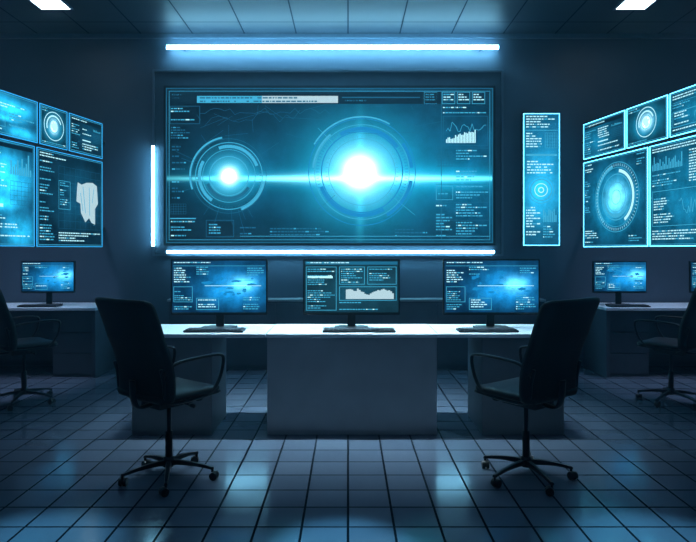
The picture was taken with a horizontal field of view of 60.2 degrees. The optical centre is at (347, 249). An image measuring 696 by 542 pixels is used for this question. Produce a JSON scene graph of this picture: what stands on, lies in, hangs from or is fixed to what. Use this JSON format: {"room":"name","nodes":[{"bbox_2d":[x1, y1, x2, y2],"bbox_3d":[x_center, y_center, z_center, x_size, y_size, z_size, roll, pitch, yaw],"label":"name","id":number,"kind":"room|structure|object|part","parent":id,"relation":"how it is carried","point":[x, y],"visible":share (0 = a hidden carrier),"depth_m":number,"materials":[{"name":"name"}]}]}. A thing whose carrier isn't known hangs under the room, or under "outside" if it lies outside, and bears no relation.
{"room":"control room","nodes":[
{"label":"control room","id":0,"kind":"room"},
{"bbox_2d":[0,366,695,541],"bbox_3d":[0.000,1.400,2.200,9.400,0.100,9.600,0,0,0],"label":"floor","id":1,"kind":"structure","parent":0,"point":[62,463],"depth_m":3.58,"materials":[{"name":"tile"}]},
{"bbox_2d":[0,289,60,410],"bbox_3d":[-2.893,0.809,5.275,0.537,1.082,0.632,0,0,42],"label":"office chair","id":2,"kind":"object","parent":1,"relation":"on","point":[12,346],"visible":1,"depth_m":5.17,"materials":[{"name":"black fabric"}]},
{"bbox_3d":[-3.028,0.559,5.116,0.522,0.582,0.214,0,0,42],"label":"backrest","id":3,"kind":"part","parent":2,"relation":"part of","materials":[{"name":"black fabric"}]},
{"bbox_3d":[-3.025,0.731,5.458,0.037,0.249,0.430,0,0,42],"label":"armrest","id":4,"kind":"part","parent":2,"relation":"part of","materials":[{"name":"black plastic"}]},
{"bbox_3d":[-2.862,0.831,5.300,0.480,0.062,0.470,0,0,42],"label":"seat","id":5,"kind":"part","parent":2,"relation":"part of","materials":[{"name":"black fabric"}]},
{"bbox_3d":[-2.707,0.754,5.145,0.023,0.212,0.425,0,0,41],"label":"rail","id":6,"kind":"part","parent":2,"relation":"part of","materials":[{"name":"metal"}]},
{"bbox_3d":[-2.688,0.731,5.155,0.037,0.249,0.430,0,0,42],"label":"armrest","id":7,"kind":"part","parent":2,"relation":"part of","materials":[{"name":"black plastic"}]},
{"bbox_2d":[0,303,115,377],"bbox_3d":[-3.640,0.980,6.645,1.960,0.740,0.650,0,0,0],"label":"desk","id":8,"kind":"object","parent":1,"relation":"on","point":[84,348],"visible":0.79,"depth_m":6.41,"materials":[{"name":"white laminate"}]},
{"bbox_3d":[-3.640,0.955,6.880,1.860,0.630,0.040,0,0,0],"label":"modesty panel","id":9,"kind":"part","parent":8,"relation":"part of","materials":[{"name":"grey laminate"}]},
{"bbox_2d":[17,304,61,306],"bbox_3d":[-3.311,0.599,6.450,0.420,0.022,0.140,0,0,0],"label":"keyboard","id":10,"kind":"object","parent":8,"relation":"on","point":[23,305],"visible":1,"depth_m":6.39,"materials":[{"name":"black plastic"}]},
{"bbox_2d":[21,261,74,304],"bbox_3d":[-3.316,0.366,6.640,0.596,0.489,0.180,0,0,0],"label":"computer monitor","id":11,"kind":"object","parent":8,"relation":"on","point":[48,277],"visible":0.97,"depth_m":6.62,"materials":[{"name":"black plastic"}]},
{"bbox_3d":[-2.935,0.995,6.640,0.450,0.710,0.440,0,0,0],"label":"drawer","id":12,"kind":"part","parent":8,"relation":"part of","materials":[{"name":"grey laminate"}]},
{"bbox_3d":[-2.935,0.765,6.412,0.430,0.210,0.015,0,0,0],"label":"drawer","id":13,"kind":"part","parent":8,"relation":"part of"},
{"bbox_3d":[-2.935,0.990,6.412,0.430,0.210,0.015,0,0,0],"label":"drawer","id":14,"kind":"part","parent":8,"relation":"part of","materials":[{"name":"grey laminate"}]},
{"bbox_3d":[-2.935,1.215,6.412,0.430,0.210,0.015,0,0,0],"label":"drawer","id":15,"kind":"part","parent":8,"relation":"part of","materials":[{"name":"grey laminate"}]},
{"bbox_3d":[-2.690,0.995,6.645,0.040,0.710,0.610,0,0,0],"label":"panel","id":16,"kind":"part","parent":8,"relation":"part of","materials":[{"name":"grey laminate"}]},
{"bbox_2d":[95,297,224,496],"bbox_3d":[-1.087,0.809,3.522,0.537,1.082,0.632,0,0,37],"label":"office chair","id":17,"kind":"object","parent":1,"relation":"on","point":[144,365],"visible":1,"depth_m":3.34,"materials":[{"name":"black fabric"}]},
{"bbox_3d":[-1.241,0.754,3.672,0.023,0.212,0.425,0,0,38],"label":"rail","id":18,"kind":"part","parent":17,"relation":"part of","materials":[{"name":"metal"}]},
{"bbox_3d":[-1.208,0.559,3.352,0.522,0.582,0.214,0,0,37],"label":"backrest","id":19,"kind":"part","parent":17,"relation":"part of","materials":[{"name":"black fabric"}]},
{"bbox_3d":[-1.059,0.831,3.550,0.480,0.062,0.470,0,0,37],"label":"seat","id":20,"kind":"part","parent":17,"relation":"part of","materials":[{"name":"black fabric"}]},
{"bbox_3d":[-1.235,0.731,3.693,0.037,0.249,0.430,0,0,37],"label":"armrest","id":21,"kind":"part","parent":17,"relation":"part of","materials":[{"name":"black plastic"}]},
{"bbox_3d":[-0.891,0.754,3.409,0.023,0.212,0.425,0,0,36],"label":"rail","id":22,"kind":"part","parent":17,"relation":"part of","materials":[{"name":"metal"}]},
{"bbox_3d":[-0.932,0.893,3.470,0.122,0.027,0.022,0,0,30],"label":"height lever","id":23,"kind":"part","parent":17,"relation":"part of","materials":[{"name":"black plastic"}]},
{"bbox_3d":[-0.873,0.731,3.420,0.037,0.249,0.430,0,0,37],"label":"armrest","id":24,"kind":"part","parent":17,"relation":"part of","materials":[{"name":"black plastic"}]},
{"bbox_2d":[132,324,563,434],"bbox_3d":[0.000,0.980,4.652,3.180,0.740,0.595,0,0,0],"label":"desk","id":25,"kind":"object","parent":1,"relation":"on","point":[319,383],"visible":0.66,"depth_m":4.38,"materials":[{"name":"white laminate"}]},
{"bbox_2d":[183,327,245,332],"bbox_3d":[-0.998,0.599,4.500,0.440,0.022,0.140,0,0,0],"label":"keyboard","id":26,"kind":"object","parent":25,"relation":"on","point":[190,329],"visible":1,"depth_m":4.43,"materials":[{"name":"black plastic"}]},
{"bbox_2d":[171,259,267,327],"bbox_3d":[-1.006,0.340,4.700,0.757,0.540,0.180,0,0,0],"label":"computer monitor","id":27,"kind":"object","parent":25,"relation":"on","point":[218,287],"visible":1,"depth_m":4.68,"materials":[{"name":"black plastic"}]},
{"bbox_2d":[303,259,399,327],"bbox_3d":[0.027,0.340,4.700,0.757,0.540,0.180,0,0,0],"label":"computer monitor","id":28,"kind":"object","parent":25,"relation":"on","point":[351,288],"visible":0.98,"depth_m":4.68,"materials":[{"name":"teal glass"}]},
{"bbox_2d":[323,327,395,332],"bbox_3d":[0.083,0.599,4.500,0.540,0.022,0.140,0,0,0],"label":"keyboard","id":29,"kind":"object","parent":25,"relation":"on","point":[326,329],"visible":1,"depth_m":4.43,"materials":[{"name":"black plastic"}]},
{"bbox_2d":[456,327,518,332],"bbox_3d":[1.042,0.599,4.500,0.440,0.022,0.140,0,0,0],"label":"keyboard","id":30,"kind":"object","parent":25,"relation":"on","point":[459,329],"visible":1,"depth_m":4.43,"materials":[{"name":"black plastic"}]},
{"bbox_2d":[443,259,539,327],"bbox_3d":[1.119,0.340,4.700,0.757,0.540,0.180,0,0,0],"label":"computer monitor","id":31,"kind":"object","parent":25,"relation":"on","point":[490,288],"visible":0.97,"depth_m":4.68,"materials":[{"name":"blue glass"}]},
{"bbox_2d":[167,298,545,368],"bbox_3d":[0.096,0.953,6.865,4.261,0.795,0.250,0,0,0],"label":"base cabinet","id":32,"kind":"object","parent":1,"relation":"on","point":[241,353],"visible":0.16,"depth_m":6.76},
{"bbox_3d":[-1.722,0.950,6.772,0.594,0.700,0.015,0,0,0],"label":"door panel","id":33,"kind":"part","parent":32,"relation":"part of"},
{"bbox_3d":[-1.116,0.950,6.772,0.594,0.700,0.015,0,0,0],"label":"door panel","id":34,"kind":"part","parent":32,"relation":"part of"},
{"bbox_3d":[-0.510,0.950,6.772,0.594,0.700,0.015,0,0,0],"label":"door panel","id":35,"kind":"part","parent":32,"relation":"part of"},
{"bbox_3d":[0.096,0.950,6.772,0.594,0.700,0.015,0,0,0],"label":"door panel","id":36,"kind":"part","parent":32,"relation":"part of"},
{"bbox_3d":[0.702,0.950,6.772,0.594,0.700,0.015,0,0,0],"label":"door panel","id":37,"kind":"part","parent":32,"relation":"part of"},
{"bbox_3d":[1.307,0.950,6.772,0.594,0.700,0.015,0,0,0],"label":"door panel","id":38,"kind":"part","parent":32,"relation":"part of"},
{"bbox_3d":[1.913,0.950,6.772,0.594,0.700,0.015,0,0,0],"label":"door panel","id":39,"kind":"part","parent":32,"relation":"part of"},
{"bbox_2d":[470,297,599,496],"bbox_3d":[1.072,0.809,3.515,0.537,1.082,0.632,0,0,-37],"label":"office chair","id":40,"kind":"object","parent":1,"relation":"on","point":[550,365],"visible":1,"depth_m":3.33,"materials":[{"name":"black fabric"}]},
{"bbox_3d":[0.867,0.731,3.420,0.037,0.249,0.430,0,0,-37],"label":"armrest","id":41,"kind":"part","parent":40,"relation":"part of","materials":[{"name":"black plastic"}]},
{"bbox_3d":[0.885,0.754,3.409,0.023,0.212,0.425,0,0,-36],"label":"rail","id":42,"kind":"part","parent":40,"relation":"part of","materials":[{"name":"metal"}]},
{"bbox_3d":[1.229,0.731,3.693,0.037,0.249,0.430,0,0,-37],"label":"armrest","id":43,"kind":"part","parent":40,"relation":"part of","materials":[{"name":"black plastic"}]},
{"bbox_3d":[1.053,0.831,3.550,0.480,0.062,0.470,0,0,-37],"label":"seat","id":44,"kind":"part","parent":40,"relation":"part of","materials":[{"name":"black fabric"}]},
{"bbox_3d":[1.202,0.559,3.352,0.522,0.582,0.214,0,0,-37],"label":"backrest","id":45,"kind":"part","parent":40,"relation":"part of","materials":[{"name":"black fabric"}]},
{"bbox_3d":[1.235,0.754,3.672,0.023,0.212,0.425,0,0,-38],"label":"rail","id":46,"kind":"part","parent":40,"relation":"part of","materials":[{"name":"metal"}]},
{"bbox_2d":[584,303,695,377],"bbox_3d":[3.670,0.980,6.645,1.900,0.740,0.650,0,0,0],"label":"desk","id":47,"kind":"object","parent":1,"relation":"on","point":[611,348],"visible":0.77,"depth_m":6.41,"materials":[{"name":"white laminate"}]},
{"bbox_3d":[2.750,0.995,6.645,0.040,0.710,0.610,0,0,0],"label":"panel","id":48,"kind":"part","parent":47,"relation":"part of","materials":[{"name":"grey laminate"}]},
{"bbox_2d":[592,261,646,304],"bbox_3d":[3.001,0.366,6.640,0.596,0.489,0.180,0,0,0],"label":"computer monitor","id":49,"kind":"object","parent":47,"relation":"on","point":[617,277],"visible":0.99,"depth_m":6.62,"materials":[{"name":"black plastic"}]},
{"bbox_2d":[606,304,650,306],"bbox_3d":[3.010,0.599,6.450,0.420,0.022,0.140,0,0,0],"label":"keyboard","id":50,"kind":"object","parent":47,"relation":"on","point":[608,305],"visible":1,"depth_m":6.39,"materials":[{"name":"black plastic"}]},
{"bbox_3d":[2.995,0.995,6.640,0.450,0.710,0.440,0,0,0],"label":"drawer","id":51,"kind":"part","parent":47,"relation":"part of","materials":[{"name":"grey laminate"}]},
{"bbox_3d":[2.995,0.765,6.412,0.430,0.210,0.015,0,0,0],"label":"drawer","id":52,"kind":"part","parent":47,"relation":"part of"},
{"bbox_3d":[2.995,0.990,6.412,0.430,0.210,0.015,0,0,0],"label":"drawer","id":53,"kind":"part","parent":47,"relation":"part of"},
{"bbox_3d":[2.995,1.215,6.412,0.430,0.210,0.015,0,0,0],"label":"drawer","id":54,"kind":"part","parent":47,"relation":"part of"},
{"bbox_3d":[3.670,0.955,6.880,1.800,0.630,0.040,0,0,0],"label":"modesty panel","id":55,"kind":"part","parent":47,"relation":"part of","materials":[{"name":"grey laminate"}]},
{"bbox_2d":[689,261,695,292],"bbox_3d":[4.068,0.366,6.640,0.589,0.489,0.180,0,0,0],"label":"computer monitor","id":56,"kind":"object","parent":47,"relation":"on","point":[692,264],"visible":1,"depth_m":6.62,"materials":[{"name":"blue glass"}]},
{"bbox_2d":[634,287,695,409],"bbox_3d":[2.875,0.809,5.267,0.537,1.082,0.632,0,0,-42],"label":"office chair","id":57,"kind":"object","parent":1,"relation":"on","point":[686,341],"visible":1,"depth_m":5.15,"materials":[{"name":"black fabric"}]},
{"bbox_3d":[2.679,0.731,5.155,0.037,0.249,0.430,0,0,-42],"label":"armrest","id":58,"kind":"part","parent":57,"relation":"part of","materials":[{"name":"black plastic"}]},
{"bbox_3d":[2.698,0.754,5.145,0.023,0.212,0.425,0,0,-41],"label":"rail","id":59,"kind":"part","parent":57,"relation":"part of","materials":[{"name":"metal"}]},
{"bbox_3d":[2.853,0.831,5.300,0.480,0.062,0.470,0,0,-42],"label":"seat","id":60,"kind":"part","parent":57,"relation":"part of","materials":[{"name":"black fabric"}]},
{"bbox_3d":[3.016,0.731,5.458,0.037,0.249,0.430,0,0,-42],"label":"armrest","id":61,"kind":"part","parent":57,"relation":"part of","materials":[{"name":"black plastic"}]},
{"bbox_3d":[3.019,0.559,5.116,0.522,0.582,0.214,0,0,-42],"label":"backrest","id":62,"kind":"part","parent":57,"relation":"part of","materials":[{"name":"black fabric"}]},
{"bbox_2d":[0,39,695,356],"bbox_3d":[0.000,-0.579,7.050,9.600,4.058,0.100,0,0,0],"label":"wall","id":63,"kind":"structure","parent":0,"point":[108,82],"depth_m":7.00,"materials":[{"name":"paint"}]},
{"bbox_2d":[152,69,502,255],"bbox_3d":[-0.232,-1.009,6.970,4.060,2.158,0.060,0,0,0],"label":"screen frame","id":64,"kind":"structure","parent":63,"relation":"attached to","point":[161,78],"depth_m":6.96,"materials":[{"name":"metal"}]},
{"bbox_2d":[151,144,154,247],"bbox_3d":[-2.241,-0.621,6.939,0.041,1.193,0.120,0,0,0],"label":"led light bar","id":65,"kind":"object","parent":64,"relation":"attached to","point":[152,145],"visible":1,"depth_m":6.88,"materials":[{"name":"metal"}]},
{"bbox_2d":[164,86,494,245],"bbox_3d":[-0.213,-0.972,6.927,3.820,1.842,0.066,0,0,0],"label":"display","id":66,"kind":"object","parent":64,"relation":"attached to","point":[244,165],"visible":1,"depth_m":6.90,"materials":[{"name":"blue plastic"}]},
{"bbox_2d":[165,250,495,253],"bbox_3d":[-0.201,0.022,6.915,3.804,0.039,0.069,0,0,0],"label":"led light bar","id":67,"kind":"object","parent":64,"relation":"attached to","point":[166,251],"visible":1,"depth_m":6.88,"materials":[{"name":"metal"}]},
{"bbox_2d":[164,44,499,50],"bbox_3d":[-0.178,-2.325,6.925,3.838,0.056,0.147,0,0,0],"label":"led light bar","id":68,"kind":"object","parent":63,"relation":"attached to","point":[166,47],"visible":1,"depth_m":6.86,"materials":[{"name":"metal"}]},
{"bbox_2d":[0,34,695,38],"bbox_3d":[0.000,-2.483,6.975,9.400,0.050,0.050,0,0,0],"label":"trim","id":69,"kind":"structure","parent":63,"relation":"attached to","point":[2,36],"depth_m":6.95,"materials":[{"name":"metal"}]},
{"bbox_2d":[0,357,695,365],"bbox_3d":[0.000,1.300,6.990,9.400,0.100,0.020,0,0,0],"label":"baseboard","id":70,"kind":"structure","parent":63,"relation":"attached to","point":[2,363],"depth_m":6.98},
{"bbox_2d":[521,113,559,246],"bbox_3d":[2.225,-0.811,6.947,0.437,1.541,0.104,0,0,0],"label":"display","id":71,"kind":"object","parent":63,"relation":"attached to","point":[540,132],"visible":1,"depth_m":6.90,"materials":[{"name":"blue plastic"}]},
{"bbox_3d":[-2.856,-0.750,6.820,0.126,1.050,0.363,0,0,12],"label":"wall","id":72,"kind":"structure","parent":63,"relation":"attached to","visible":0},
{"label":"rail","id":73,"kind":"object","parent":72,"relation":"attached to","visible":0},
{"bbox_2d":[0,138,34,246],"bbox_3d":[-3.111,-0.510,5.212,0.046,0.970,1.043,0,0,12],"label":"screen","id":74,"kind":"object","parent":73,"relation":"attached to","point":[17,159],"visible":1,"depth_m":5.50,"materials":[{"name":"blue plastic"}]},
{"bbox_2d":[35,146,102,247],"bbox_3d":[-2.885,-0.510,6.240,0.048,0.970,1.039,0,0,12],"label":"screen","id":75,"kind":"object","parent":73,"relation":"attached to","point":[68,187],"visible":0.99,"depth_m":6.17,"materials":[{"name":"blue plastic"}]},
{"label":"rail","id":76,"kind":"object","parent":72,"relation":"attached to","visible":0},
{"bbox_2d":[0,89,37,143],"bbox_3d":[-3.107,-1.220,5.232,0.045,0.410,1.083,0,0,12],"label":"screen","id":77,"kind":"object","parent":76,"relation":"attached to","point":[18,114],"visible":1,"depth_m":5.51,"materials":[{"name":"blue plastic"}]},
{"bbox_2d":[36,102,66,150],"bbox_3d":[-2.944,-1.220,5.973,0.046,0.410,0.411,0,0,12],"label":"screen","id":78,"kind":"object","parent":76,"relation":"attached to","point":[52,121],"visible":1,"depth_m":5.95,"materials":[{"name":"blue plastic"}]},
{"bbox_2d":[65,112,102,159],"bbox_3d":[-2.836,-1.220,6.467,0.046,0.410,0.576,0,0,12],"label":"screen","id":79,"kind":"object","parent":76,"relation":"attached to","point":[84,135],"visible":1,"depth_m":6.43,"materials":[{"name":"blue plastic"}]},
{"bbox_3d":[2.741,-0.750,6.818,0.117,1.050,0.366,0,0,-11],"label":"wall","id":80,"kind":"structure","parent":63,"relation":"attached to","visible":0},
{"bbox_3d":[2.919,-0.800,5.626,0.039,0.060,2.251,0,0,-11],"label":"rail","id":81,"kind":"object","parent":80,"relation":"attached to","visible":0},
{"bbox_2d":[583,146,649,247],"bbox_3d":[2.763,-0.505,6.217,0.045,0.960,1.080,0,0,-11],"label":"screen","id":82,"kind":"object","parent":81,"relation":"attached to","point":[616,188],"visible":1,"depth_m":6.14,"materials":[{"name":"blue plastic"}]},
{"bbox_2d":[650,134,695,246],"bbox_3d":[2.979,-0.505,5.082,0.045,0.960,1.207,0,0,-11],"label":"screen","id":83,"kind":"object","parent":81,"relation":"attached to","point":[673,162],"visible":1,"depth_m":5.37,"materials":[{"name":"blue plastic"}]},
{"bbox_2d":[0,0,695,33],"bbox_3d":[0.000,-2.558,2.200,9.400,0.100,9.600,0,0,0],"label":"ceiling","id":84,"kind":"structure","parent":0,"point":[16,16],"depth_m":6.50,"materials":[{"name":"tile"}]},
{"bbox_2d":[28,0,73,9],"bbox_3d":[-3.025,-2.500,6.100,0.340,0.016,0.280,0,0,0],"label":"ceiling light","id":85,"kind":"object","parent":84,"relation":"attached to","point":[40,4],"depth_m":6.10,"materials":[{"name":"white plastic"}]},
{"bbox_2d":[613,0,657,9],"bbox_3d":[2.923,-2.500,6.100,0.340,0.016,0.280,0,0,0],"label":"ceiling light","id":86,"kind":"object","parent":84,"relation":"attached to","point":[624,4],"depth_m":6.10,"materials":[{"name":"white plastic"}]},
{"bbox_3d":[2.919,-1.250,5.626,0.039,0.060,2.251,0,0,-11],"label":"rail","id":87,"kind":"object","parent":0,"visible":0},
{"bbox_2d":[583,109,626,160],"bbox_3d":[2.731,-1.210,6.383,0.046,0.410,0.741,0,0,-11],"label":"screen","id":88,"kind":"object","parent":87,"relation":"attached to","point":[607,135],"visible":1,"depth_m":6.34,"materials":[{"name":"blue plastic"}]},
{"bbox_2d":[627,94,669,149],"bbox_3d":[2.858,-1.210,5.716,0.046,0.410,0.592,0,0,-11],"label":"screen","id":89,"kind":"object","parent":87,"relation":"attached to","point":[648,122],"visible":0.99,"depth_m":5.67,"materials":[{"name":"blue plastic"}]},
{"bbox_2d":[670,84,695,138],"bbox_3d":[3.004,-1.210,4.951,0.045,0.410,0.941,0,0,-11],"label":"screen","id":90,"kind":"object","parent":87,"relation":"attached to","point":[682,101],"visible":1,"depth_m":5.24,"materials":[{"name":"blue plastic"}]}
]}

